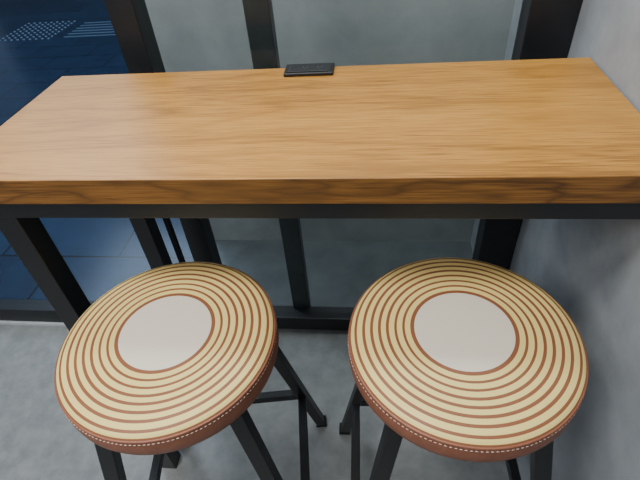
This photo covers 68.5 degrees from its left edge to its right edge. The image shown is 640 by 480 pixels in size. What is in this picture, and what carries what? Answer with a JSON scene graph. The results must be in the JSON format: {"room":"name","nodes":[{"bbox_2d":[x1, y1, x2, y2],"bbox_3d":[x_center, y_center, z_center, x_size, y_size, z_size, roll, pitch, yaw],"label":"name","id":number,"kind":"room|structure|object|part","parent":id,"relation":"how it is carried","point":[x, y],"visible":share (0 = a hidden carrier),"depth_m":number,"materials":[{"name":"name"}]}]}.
{"room":"cafe","nodes":[
{"label":"cafe","id":0,"kind":"room"},
{"bbox_2d":[0,320,520,479],"bbox_3d":[-1.539,1.567,0.624,4.021,0.050,3.760,0,42,7],"label":"floor","id":1,"kind":"structure","parent":0,"point":[38,441],"depth_m":1.52,"materials":[{"name":"concrete"}]},
{"bbox_2d":[0,321,65,326],"bbox_3d":[-1.894,0.337,2.012,2.970,0.012,0.011,0,42,7],"label":"trim","id":2,"kind":"structure","parent":1,"relation":"on","point":[1,322],"depth_m":1.92,"materials":[{"name":"metal"}]},
{"bbox_2d":[0,299,354,330],"bbox_3d":[-1.372,0.287,1.951,4.021,0.068,0.060,0,42,7],"label":"frame","id":3,"kind":"object","parent":1,"relation":"on","point":[288,317],"visible":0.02,"depth_m":1.78,"materials":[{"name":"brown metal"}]},
{"bbox_2d":[104,0,221,263],"bbox_3d":[-0.461,-0.662,0.988,0.065,2.650,0.070,0,42,7],"label":"post","id":4,"kind":"object","parent":3,"relation":"on","point":[130,19],"visible":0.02,"depth_m":1.14,"materials":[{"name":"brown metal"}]},
{"bbox_2d":[242,0,310,307],"bbox_3d":[-0.160,-0.694,0.976,0.062,2.570,0.040,0,42,7],"label":"center mullion","id":5,"kind":"object","parent":3,"relation":"on","point":[259,17],"visible":0.46,"depth_m":1.18,"materials":[{"name":"black metal"}]},
{"bbox_2d":[472,0,582,269],"bbox_3d":[0.481,-0.655,0.876,0.102,2.650,0.070,0,42,7],"label":"post","id":6,"kind":"object","parent":3,"relation":"on","point":[546,28],"visible":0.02,"depth_m":1.04,"materials":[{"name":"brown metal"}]},
{"bbox_2d":[54,262,326,479],"bbox_3d":[-0.239,0.460,1.083,0.494,0.813,0.494,-6,41,0],"label":"bar stool","id":7,"kind":"object","parent":1,"relation":"on","point":[171,357],"visible":1,"depth_m":0.79,"materials":[{"name":"leather"}]},
{"bbox_3d":[-0.395,0.615,0.979,0.038,0.718,0.201,28,51,32],"label":"leg","id":8,"kind":"part","parent":7,"relation":"part of","materials":[{"name":"black metal"}]},
{"bbox_3d":[-0.268,0.163,0.821,0.375,0.018,0.375,-6,41,0],"label":"seat","id":9,"kind":"part","parent":7,"relation":"part of","materials":[{"name":"plastic"}]},
{"bbox_3d":[-0.056,0.582,0.979,0.201,0.718,0.038,28,51,32],"label":"leg","id":10,"kind":"part","parent":7,"relation":"part of","materials":[{"name":"black metal"}]},
{"bbox_3d":[-0.078,0.359,1.234,0.038,0.718,0.201,28,51,32],"label":"leg","id":11,"kind":"part","parent":7,"relation":"part of","materials":[{"name":"black metal"}]},
{"bbox_2d":[0,57,639,468],"bbox_3d":[-0.003,0.157,1.208,1.122,1.068,0.462,0,42,7],"label":"bar table","id":12,"kind":"object","parent":1,"relation":"on","point":[531,138],"visible":0.82,"depth_m":0.76,"materials":[{"name":"brown wood"}]},
{"bbox_3d":[-0.498,0.318,1.137,0.045,0.992,0.045,0,42,7],"label":"leg","id":13,"kind":"part","parent":12,"relation":"part of","materials":[{"name":"black metal"}]},
{"bbox_3d":[-0.465,0.087,1.395,0.045,0.992,0.045,0,42,7],"label":"leg","id":14,"kind":"part","parent":12,"relation":"part of","materials":[{"name":"black metal"}]},
{"bbox_2d":[283,63,334,76],"bbox_3d":[-0.022,-0.353,0.972,0.102,0.009,0.051,0,42,7],"label":"power outlet","id":15,"kind":"object","parent":12,"relation":"on","point":[313,69],"visible":1,"depth_m":0.96,"materials":[{"name":"black plastic"}]},
{"bbox_3d":[-0.022,-0.356,0.970,0.092,0.002,0.040,0,42,7],"label":"plate","id":16,"kind":"part","parent":15,"relation":"part of","materials":[{"name":"black plastic"}]},
{"bbox_2d":[339,257,588,479],"bbox_3d":[0.265,0.450,1.039,0.494,0.813,0.494,-1,41,5],"label":"bar stool","id":17,"kind":"object","parent":1,"relation":"on","point":[463,359],"visible":1,"depth_m":0.74,"materials":[{"name":"leather"}]},
{"bbox_3d":[0.108,0.367,1.205,0.038,0.718,0.201,-33,48,-28],"label":"leg","id":18,"kind":"part","parent":17,"relation":"part of","materials":[{"name":"black metal"}]},
{"bbox_3d":[0.089,0.592,0.951,0.201,0.718,0.038,-33,48,-28],"label":"leg","id":19,"kind":"part","parent":17,"relation":"part of","materials":[{"name":"black metal"}]},
{"bbox_3d":[0.427,0.587,0.920,0.038,0.718,0.201,-33,48,-28],"label":"leg","id":20,"kind":"part","parent":17,"relation":"part of","materials":[{"name":"black metal"}]},
{"bbox_2d":[145,0,514,241],"bbox_3d":[-0.004,-1.062,1.355,1.186,2.701,0.180,0,42,7],"label":"wall","id":21,"kind":"structure","parent":0,"point":[191,35],"depth_m":1.58,"materials":[{"name":"concrete"}]},
{"bbox_2d":[470,0,639,479],"bbox_3d":[0.448,0.343,-0.289,0.120,2.701,4.400,0,42,7],"label":"wall","id":22,"kind":"structure","parent":0,"point":[590,267],"depth_m":0.89,"materials":[{"name":"paint"}]},
{"label":"outside","id":23,"kind":"structure","parent":0,"visible":0},
{"bbox_2d":[0,0,193,300],"bbox_3d":[-1.809,-2.947,5.783,13.000,0.058,9.840,0,42,7],"label":"pavement","id":24,"kind":"structure","parent":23,"point":[101,254],"depth_m":3.89,"materials":[{"name":"tile"}]},
{"bbox_2d":[0,20,114,40],"bbox_3d":[-2.696,-2.281,5.076,1.345,0.006,0.590,0,42,7],"label":"tactile paving","id":25,"kind":"object","parent":24,"relation":"on","point":[74,20],"visible":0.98,"depth_m":5.02,"materials":[{"name":"metal"}]},
{"bbox_2d":[215,240,472,306],"bbox_3d":[0.064,0.154,2.012,1.186,0.006,0.445,0,42,7],"label":"threshold","id":26,"kind":"object","parent":24,"relation":"on","point":[339,273],"visible":0.36,"depth_m":2.07,"materials":[{"name":"concrete"}]}
]}

